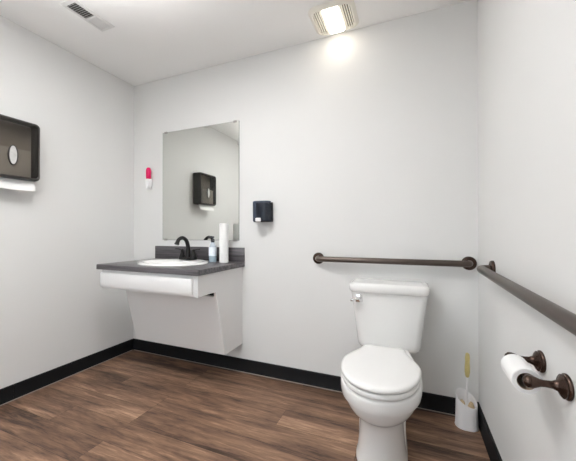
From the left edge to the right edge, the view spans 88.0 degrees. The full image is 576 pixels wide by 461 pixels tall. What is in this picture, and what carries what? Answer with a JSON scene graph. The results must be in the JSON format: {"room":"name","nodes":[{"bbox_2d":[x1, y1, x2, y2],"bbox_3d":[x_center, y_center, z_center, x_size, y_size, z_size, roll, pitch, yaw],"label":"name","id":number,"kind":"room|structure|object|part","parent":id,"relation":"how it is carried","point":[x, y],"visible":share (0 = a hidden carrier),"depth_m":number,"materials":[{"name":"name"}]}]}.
{"room":"public restroom","nodes":[
{"label":"public restroom","id":0,"kind":"room"},
{"bbox_2d":[0,15,133,388],"bbox_3d":[-1.963,-0.138,1.609,0.100,2.440,2.550,0,0,22],"label":"wall","id":1,"kind":"structure","parent":0,"point":[55,311],"depth_m":2.19,"materials":[{"name":"grey paint"}]},
{"bbox_2d":[0,114,39,181],"bbox_3d":[-1.746,-0.514,1.850,0.121,0.376,0.313,0,0,22],"label":"paper towel dispenser","id":2,"kind":"object","parent":1,"relation":"attached to","point":[14,136],"visible":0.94,"depth_m":1.93,"materials":[{"name":"brown plastic"}]},
{"bbox_2d":[0,145,30,177],"bbox_3d":[-1.744,-0.430,1.849,0.080,0.172,0.213,0,0,22],"label":"folded towels","id":3,"kind":"object","parent":2,"relation":"in","point":[22,168],"visible":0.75,"depth_m":1.87,"materials":[{"name":"paper"}]},
{"bbox_3d":[-1.792,-0.513,1.869,0.020,0.366,0.301,0,0,22],"label":"plate","id":4,"kind":"part","parent":2,"relation":"part of","materials":[{"name":"black plastic"}]},
{"bbox_2d":[0,177,34,190],"bbox_3d":[-1.725,-0.299,1.841,0.033,0.080,0.269,0,0,22],"label":"paper towel","id":5,"kind":"object","parent":2,"relation":"hanging from","point":[6,183],"visible":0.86,"depth_m":1.88,"materials":[{"name":"white paper"}]},
{"bbox_2d":[0,339,132,405],"bbox_3d":[-1.911,1.035,1.575,0.018,0.095,2.538,0,0,22],"label":"baseboard","id":6,"kind":"structure","parent":1,"relation":"attached to","point":[16,390],"depth_m":2.18,"materials":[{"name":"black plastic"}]},
{"bbox_2d":[0,0,467,85],"bbox_3d":[-0.649,-1.411,1.077,2.941,0.100,2.750,0,0,22],"label":"ceiling","id":7,"kind":"structure","parent":0,"point":[149,40],"depth_m":1.98,"materials":[{"name":"white paint"}]},
{"bbox_2d":[60,0,114,31],"bbox_3d":[-1.254,-1.352,1.878,0.122,0.008,0.263,0,0,22],"label":"ceiling vent","id":8,"kind":"object","parent":7,"relation":"in","point":[74,6],"visible":1,"depth_m":1.86,"materials":[{"name":"white metal"}]},
{"bbox_2d":[308,0,358,35],"bbox_3d":[0.292,-1.335,1.891,0.284,0.043,0.270,0,0,22],"label":"exhaust fan light","id":9,"kind":"object","parent":7,"relation":"attached to","point":[335,16],"visible":1,"depth_m":1.85,"materials":[{"name":"beige plastic"}]},
{"bbox_2d":[0,350,489,460],"bbox_3d":[-1.047,1.124,0.092,2.941,0.100,4.850,0,0,22],"label":"floor","id":10,"kind":"structure","parent":0,"point":[133,405],"depth_m":1.71,"materials":[{"name":"brown wood"}]},
{"bbox_2d":[341,278,429,460],"bbox_3d":[0.498,0.693,1.528,0.442,0.780,0.794,0,0,22],"label":"toilet","id":11,"kind":"object","parent":10,"relation":"on","point":[381,382],"visible":1,"depth_m":1.39,"materials":[{"name":"white ceramic"}]},
{"bbox_3d":[0.401,0.396,1.750,0.070,0.046,0.047,0,0,22],"label":"flush lever","id":12,"kind":"part","parent":11,"relation":"part of","materials":[{"name":"silver metal"}]},
{"bbox_3d":[0.427,0.624,1.381,0.350,0.024,0.467,0,0,22],"label":"seat lid","id":13,"kind":"part","parent":11,"relation":"part of","materials":[{"name":"white plastic"}]},
{"bbox_3d":[0.427,0.652,1.381,0.344,0.023,0.461,0,0,22],"label":"seat","id":14,"kind":"part","parent":11,"relation":"part of","materials":[{"name":"white plastic"}]},
{"bbox_3d":[0.604,0.332,1.788,0.442,0.055,0.236,0,0,22],"label":"tank lid","id":15,"kind":"part","parent":11,"relation":"part of","materials":[{"name":"white ceramic"}]},
{"bbox_3d":[0.606,0.525,1.792,0.420,0.332,0.204,0,0,22],"label":"tank","id":16,"kind":"part","parent":11,"relation":"part of","materials":[{"name":"white ceramic"}]},
{"bbox_2d":[455,388,478,431],"bbox_3d":[0.992,0.988,1.657,0.116,0.189,0.099,0,0,22],"label":"brush holder","id":17,"kind":"object","parent":10,"relation":"on","point":[466,418],"visible":0.96,"depth_m":1.63,"materials":[{"name":"white plastic"}]},
{"bbox_2d":[460,353,474,408],"bbox_3d":[0.990,0.873,1.651,0.082,0.392,0.044,0,0,32],"label":"toilet brush","id":18,"kind":"object","parent":17,"relation":"in","point":[467,355],"visible":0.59,"depth_m":1.65,"materials":[{"name":"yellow plastic"}]},
{"bbox_2d":[133,0,478,401],"bbox_3d":[-0.146,-0.134,2.296,2.941,2.440,0.100,0,0,22],"label":"wall","id":19,"kind":"structure","parent":0,"point":[361,142],"depth_m":2.03,"materials":[{"name":"grey paint"}]},
{"bbox_2d":[145,167,151,188],"bbox_3d":[-1.245,-0.475,2.666,0.050,0.186,0.052,0,0,22],"label":"air freshener","id":20,"kind":"object","parent":19,"relation":"attached to","point":[148,181],"visible":1,"depth_m":2.65,"materials":[{"name":"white plastic"}]},
{"bbox_2d":[146,167,150,178],"bbox_3d":[-1.247,-0.515,2.663,0.043,0.106,0.039,0,0,22],"label":"cap","id":21,"kind":"object","parent":20,"relation":"on","point":[148,171],"depth_m":2.65,"materials":[{"name":"plastic"}]},
{"bbox_2d":[100,267,241,353],"bbox_3d":[-0.857,0.576,2.235,0.860,0.603,0.546,0,0,22],"label":"vanity cabinet","id":22,"kind":"object","parent":19,"relation":"attached to","point":[203,312],"visible":0.76,"depth_m":2.15,"materials":[{"name":"white paint"}]},
{"bbox_3d":[-0.969,0.345,1.997,0.818,0.099,0.019,0,0,22],"label":"drawer","id":23,"kind":"part","parent":22,"relation":"part of","materials":[{"name":"white paint"}]},
{"bbox_3d":[-0.949,0.342,2.010,0.824,0.137,0.020,0,0,22],"label":"frame","id":24,"kind":"part","parent":22,"relation":"part of","materials":[{"name":"white paint"}]},
{"bbox_2d":[96,246,244,275],"bbox_3d":[-0.859,0.201,2.233,0.903,0.147,0.553,0,0,22],"label":"countertop","id":25,"kind":"structure","parent":22,"relation":"on","point":[236,255],"depth_m":2.14,"materials":[{"name":"grey wood"}]},
{"bbox_2d":[137,259,207,265],"bbox_3d":[-0.860,0.304,2.235,0.548,0.159,0.436,0,0,22],"label":"sink","id":26,"kind":"object","parent":25,"relation":"in","point":[155,262],"visible":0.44,"depth_m":2.32,"materials":[{"name":"white ceramic"}]},
{"bbox_2d":[174,236,199,259],"bbox_3d":[-0.814,0.132,2.382,0.190,0.187,0.191,0,0,-25],"label":"faucet","id":27,"kind":"object","parent":25,"relation":"on","point":[187,255],"visible":1,"depth_m":2.37,"materials":[{"name":"black metal"}]},
{"bbox_3d":[-0.875,0.176,2.421,0.100,0.077,0.058,0,0,22],"label":"handle","id":28,"kind":"part","parent":27,"relation":"part of","materials":[{"name":"black metal"}]},
{"bbox_3d":[-0.825,0.126,2.340,0.054,0.177,0.166,0,0,22],"label":"spout","id":29,"kind":"part","parent":27,"relation":"part of","materials":[{"name":"black metal"}]},
{"bbox_3d":[-0.804,0.217,2.391,0.166,0.016,0.054,0,0,22],"label":"plate","id":30,"kind":"part","parent":27,"relation":"part of","materials":[{"name":"black metal"}]},
{"bbox_3d":[-0.733,0.176,2.362,0.100,0.077,0.058,0,0,22],"label":"handle","id":31,"kind":"part","parent":27,"relation":"part of","materials":[{"name":"black metal"}]},
{"bbox_2d":[208,236,216,261],"bbox_3d":[-0.588,0.138,2.329,0.062,0.202,0.056,0,0,-3],"label":"soap bottle","id":32,"kind":"object","parent":25,"relation":"on","point":[212,248],"visible":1,"depth_m":2.31,"materials":[{"name":"clear plastic"}]},
{"bbox_2d":[219,223,228,262],"bbox_3d":[-0.488,0.090,2.273,0.068,0.298,0.068,0,0,22],"label":"paper towel roll","id":33,"kind":"object","parent":25,"relation":"on","point":[223,227],"visible":1,"depth_m":2.25,"materials":[{"name":"paper"}]},
{"bbox_3d":[-0.867,0.660,2.235,0.841,0.435,0.118,0,0,22],"label":"knee panel","id":34,"kind":"part","parent":22,"relation":"part of","materials":[{"name":"white paint"}]},
{"bbox_3d":[-0.464,0.573,2.084,0.018,0.599,0.527,0,0,22],"label":"panel","id":35,"kind":"part","parent":22,"relation":"part of","materials":[{"name":"white paint"}]},
{"bbox_2d":[155,246,244,261],"bbox_3d":[-0.757,0.184,2.480,0.903,0.111,0.020,0,0,22],"label":"backsplash","id":36,"kind":"structure","parent":19,"relation":"attached to","point":[235,254],"depth_m":2.46,"materials":[{"name":"grey laminate"}]},
{"bbox_2d":[163,120,238,240],"bbox_3d":[-0.745,-0.396,2.484,0.781,0.954,0.010,0,0,22],"label":"wall mirror","id":37,"kind":"object","parent":19,"relation":"attached to","point":[201,164],"visible":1,"depth_m":2.47,"materials":[{"name":"clear glass"}]},
{"bbox_2d":[253,201,272,221],"bbox_3d":[-0.192,-0.143,2.202,0.142,0.154,0.108,0,0,22],"label":"soap dispenser","id":38,"kind":"object","parent":19,"relation":"attached to","point":[262,210],"visible":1,"depth_m":2.16,"materials":[{"name":"grey plastic"}]},
{"bbox_3d":[-0.173,-0.143,2.247,0.132,0.146,0.012,0,0,22],"label":"plate","id":39,"kind":"part","parent":38,"relation":"part of","materials":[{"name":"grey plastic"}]},
{"bbox_2d":[133,338,478,415],"bbox_3d":[-0.168,1.038,2.235,2.741,0.095,0.018,0,0,22],"label":"baseboard","id":40,"kind":"structure","parent":19,"relation":"attached to","point":[441,403],"depth_m":2.23,"materials":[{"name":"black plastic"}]},
{"bbox_2d":[313,253,476,269],"bbox_3d":[0.624,0.189,1.885,0.992,0.080,0.072,0,0,22],"label":"grab bar","id":41,"kind":"object","parent":19,"relation":"attached to","point":[468,263],"visible":1,"depth_m":1.82,"materials":[{"name":"brown metal"}]},
{"bbox_2d":[477,0,575,460],"bbox_3d":[0.666,-0.144,0.531,0.100,2.440,2.550,0,0,22],"label":"wall","id":42,"kind":"structure","parent":0,"point":[527,48],"depth_m":1.00,"materials":[{"name":"grey paint"}]},
{"bbox_2d":[477,403,501,460],"bbox_3d":[0.609,1.029,0.542,0.018,0.095,2.538,0,0,22],"label":"baseboard","id":43,"kind":"structure","parent":42,"relation":"attached to","point":[492,450],"depth_m":1.48,"materials":[{"name":"black plastic"}]},
{"bbox_2d":[477,261,575,335],"bbox_3d":[0.736,0.185,0.930,0.074,0.097,1.145,0,0,22],"label":"grab bar","id":44,"kind":"object","parent":42,"relation":"attached to","point":[563,317],"visible":1,"depth_m":0.77,"materials":[{"name":"brown metal"}]},
{"bbox_2d":[504,350,574,401],"bbox_3d":[0.687,0.390,0.835,0.094,0.064,0.224,0,0,22],"label":"toilet paper holder","id":45,"kind":"object","parent":42,"relation":"attached to","point":[563,384],"visible":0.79,"depth_m":0.76,"materials":[{"name":"brown metal"}]},
{"bbox_2d":[501,354,541,393],"bbox_3d":[0.656,0.401,0.843,0.068,0.068,0.106,0,0,22],"label":"toilet paper roll","id":46,"kind":"object","parent":45,"relation":"hanging from","point":[513,365],"visible":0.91,"depth_m":0.81,"materials":[{"name":"paper"}]},
{"bbox_3d":[0.717,0.391,0.909,0.094,0.064,0.064,0,0,22],"label":"post","id":47,"kind":"part","parent":45,"relation":"part of","materials":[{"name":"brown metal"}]},
{"bbox_3d":[0.656,0.390,0.761,0.094,0.064,0.064,0,0,22],"label":"post","id":48,"kind":"part","parent":45,"relation":"part of","materials":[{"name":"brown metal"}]}
]}

